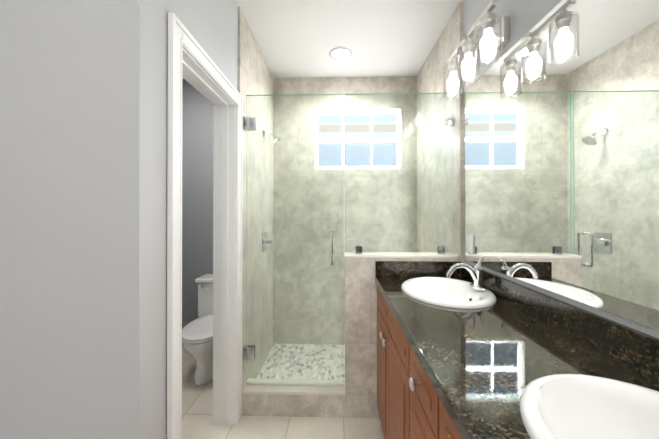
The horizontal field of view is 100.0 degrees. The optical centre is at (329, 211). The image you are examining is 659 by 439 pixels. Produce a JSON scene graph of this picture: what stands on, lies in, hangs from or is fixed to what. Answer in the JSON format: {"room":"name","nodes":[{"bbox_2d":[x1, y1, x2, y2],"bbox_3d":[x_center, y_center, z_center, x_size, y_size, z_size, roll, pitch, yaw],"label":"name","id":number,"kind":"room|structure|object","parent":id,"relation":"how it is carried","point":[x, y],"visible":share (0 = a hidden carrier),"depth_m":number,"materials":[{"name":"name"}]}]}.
{"room":"bathroom","nodes":[
{"label":"bathroom","id":0,"kind":"room"},
{"bbox_2d":[0,0,103,438],"bbox_3d":[-1.687,0.000,0.999,1.885,2.700,0.120,0,0,1],"label":"wall","id":1,"kind":"structure","parent":0,"point":[51,196],"depth_m":0.92,"materials":[{"name":"grey paint"}]},
{"bbox_2d":[103,0,237,438],"bbox_3d":[-0.675,0.002,1.366,0.120,2.700,0.905,0,0,1],"label":"wall","id":2,"kind":"structure","parent":0,"point":[135,227],"depth_m":0.92,"materials":[{"name":"grey paint"}]},
{"bbox_2d":[167,12,242,438],"bbox_3d":[-0.673,0.296,1.449,0.170,2.113,0.786,0,0,1],"label":"door frame","id":3,"kind":"structure","parent":2,"relation":"attached to","point":[192,63],"depth_m":1.75,"materials":[{"name":"white wood"}]},
{"bbox_2d":[238,7,273,387],"bbox_3d":[-0.643,0.006,2.300,0.135,2.700,0.965,0,0,1],"label":"wall tiles","id":4,"kind":"structure","parent":2,"relation":"attached to","point":[255,76],"depth_m":2.19,"materials":[{"name":"beige tile"}]},
{"bbox_2d":[262,232,272,252],"bbox_3d":[-0.534,0.267,2.413,0.076,0.170,0.161,0,0,1],"label":"shower valve","id":5,"kind":"object","parent":4,"relation":"attached to","point":[265,237],"depth_m":2.39,"materials":[{"name":"silver metal"}]},
{"bbox_2d":[263,130,282,146],"bbox_3d":[-0.487,-0.631,2.401,0.170,0.150,0.108,0,0,1],"label":"shower head","id":6,"kind":"object","parent":4,"relation":"attached to","point":[279,140],"depth_m":2.39},
{"bbox_2d":[182,79,212,328],"bbox_3d":[-1.096,0.008,2.855,0.830,2.700,0.120,0,0,1],"label":"wall","id":7,"kind":"structure","parent":0,"point":[197,183],"depth_m":2.80,"materials":[{"name":"grey paint"}]},
{"bbox_2d":[273,76,416,343],"bbox_3d":[0.093,0.008,2.824,1.550,2.700,0.120,0,0,1],"label":"wall tile","id":8,"kind":"structure","parent":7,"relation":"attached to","point":[350,85],"depth_m":2.77,"materials":[{"name":"beige tile"}]},
{"bbox_2d":[315,110,399,168],"bbox_3d":[0.283,-0.720,2.822,0.858,0.593,0.050,0,0,1],"label":"window","id":9,"kind":"structure","parent":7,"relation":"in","point":[346,134],"depth_m":2.82,"materials":[{"name":"white glass"}]},
{"bbox_2d":[182,347,383,438],"bbox_3d":[-0.909,1.398,0.408,3.712,0.100,4.990,0,0,1],"label":"floor","id":10,"kind":"structure","parent":0,"point":[197,412],"depth_m":1.75,"materials":[{"name":"tile"}]},
{"bbox_2d":[182,274,212,384],"bbox_3d":[-1.013,0.991,2.416,0.480,0.730,0.715,0,0,1],"label":"toilet","id":11,"kind":"object","parent":10,"relation":"on","point":[197,339],"visible":0.5,"depth_m":2.20,"materials":[{"name":"white ceramic"}]},
{"bbox_2d":[257,344,344,379],"bbox_3d":[0.141,1.341,2.350,1.426,0.030,0.809,0,0,1],"label":"pebble shower floor","id":12,"kind":"structure","parent":10,"relation":"on","point":[335,349],"depth_m":2.42,"materials":[{"name":"beige stone"}]},
{"bbox_2d":[242,252,458,417],"bbox_3d":[0.129,0.821,1.881,1.426,1.067,0.142,0,0,1],"label":"wall","id":13,"kind":"structure","parent":10,"relation":"on","point":[354,395],"depth_m":1.82,"materials":[{"name":"tile"}]},
{"bbox_2d":[243,92,454,385],"bbox_3d":[0.129,0.194,1.884,1.428,1.986,0.117,0,0,1],"label":"glass","id":14,"kind":"object","parent":13,"relation":"on","point":[249,351],"visible":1,"depth_m":1.89,"materials":[{"name":"green"}]},
{"bbox_2d":[375,261,442,276],"bbox_3d":[0.580,0.374,1.793,0.562,0.098,0.020,0,0,1],"label":"backsplash","id":15,"kind":"structure","parent":13,"relation":"attached to","point":[382,268],"depth_m":1.79,"materials":[{"name":"black stone"}]},
{"bbox_2d":[377,285,462,438],"bbox_3d":[0.534,0.903,0.624,0.590,0.890,2.353,0,0,1],"label":"bathroom vanity","id":16,"kind":"object","parent":10,"relation":"on","point":[409,407],"depth_m":1.07,"materials":[{"name":"brown wood"}]},
{"bbox_2d":[375,277,626,438],"bbox_3d":[0.549,0.442,0.626,0.564,0.047,2.354,0,0,1],"label":"countertop","id":17,"kind":"structure","parent":16,"relation":"on","point":[447,342],"depth_m":0.85,"materials":[{"name":"black stone"}]},
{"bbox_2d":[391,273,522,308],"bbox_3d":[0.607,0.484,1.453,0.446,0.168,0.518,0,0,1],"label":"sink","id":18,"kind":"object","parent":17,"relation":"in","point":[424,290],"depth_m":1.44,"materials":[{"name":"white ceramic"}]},
{"bbox_2d":[443,257,486,288],"bbox_3d":[0.710,0.320,1.451,0.195,0.160,0.138,0,0,1],"label":"faucet","id":19,"kind":"object","parent":17,"relation":"on","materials":[{"name":"silver metal"}]},
{"bbox_2d":[471,365,658,438],"bbox_3d":[0.581,0.480,0.433,0.446,0.168,0.518,0,0,1],"label":"sink","id":20,"kind":"object","parent":17,"relation":"in","point":[541,401],"depth_m":0.63,"materials":[{"name":"white ceramic"}]},
{"bbox_2d":[182,0,464,78],"bbox_3d":[-0.909,-1.402,0.420,3.712,0.100,4.990,0,0,1],"label":"ceiling","id":21,"kind":"structure","parent":0,"point":[298,38],"depth_m":2.10,"materials":[{"name":"white paint"}]},
{"bbox_2d":[329,47,351,60],"bbox_3d":[0.096,-1.339,2.359,0.200,0.010,0.200,0,0,1],"label":"recessed light","id":22,"kind":"object","parent":21,"relation":"in","point":[340,53],"visible":1,"depth_m":2.35,"materials":[{"name":"grey"}]},
{"bbox_2d":[463,0,658,338],"bbox_3d":[0.873,-0.004,-0.175,0.120,2.700,3.905,0,0,1],"label":"wall","id":23,"kind":"structure","parent":0,"point":[526,16],"depth_m":1.26,"materials":[{"name":"grey"}]},
{"bbox_2d":[417,2,463,261],"bbox_3d":[0.926,0.006,2.320,0.142,2.700,1.085,0,0,1],"label":"wall tiles","id":24,"kind":"structure","parent":23,"relation":"attached to","point":[430,73],"depth_m":2.12,"materials":[{"name":"beige tile"}]},
{"bbox_2d":[443,0,509,98],"bbox_3d":[0.745,-0.784,1.370,0.214,0.274,0.460,0,0,1],"label":"sconce","id":25,"kind":"object","parent":23,"relation":"attached to","point":[494,40],"visible":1,"depth_m":1.33,"materials":[{"name":"glass"}]},
{"bbox_2d":[463,0,658,330],"bbox_3d":[0.830,-0.230,0.609,0.005,1.063,2.328,0,0,1],"label":"mirror","id":26,"kind":"object","parent":23,"relation":"attached to","point":[561,148],"visible":1,"depth_m":0.94,"materials":[{"name":"silver mirror"}]},
{"bbox_2d":[467,234,473,253],"bbox_3d":[0.850,0.198,1.669,0.008,0.114,0.072,0,0,1],"label":"outlet","id":27,"kind":"object","parent":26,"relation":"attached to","point":[470,243],"visible":1,"depth_m":1.66,"materials":[{"name":"white plastic"}]},
{"bbox_2d":[487,271,658,368],"bbox_3d":[0.821,0.369,0.609,0.020,0.098,2.333,0,0,1],"label":"backsplash","id":28,"kind":"structure","parent":23,"relation":"attached to","point":[635,347],"depth_m":0.87,"materials":[{"name":"black stone"}]}
]}

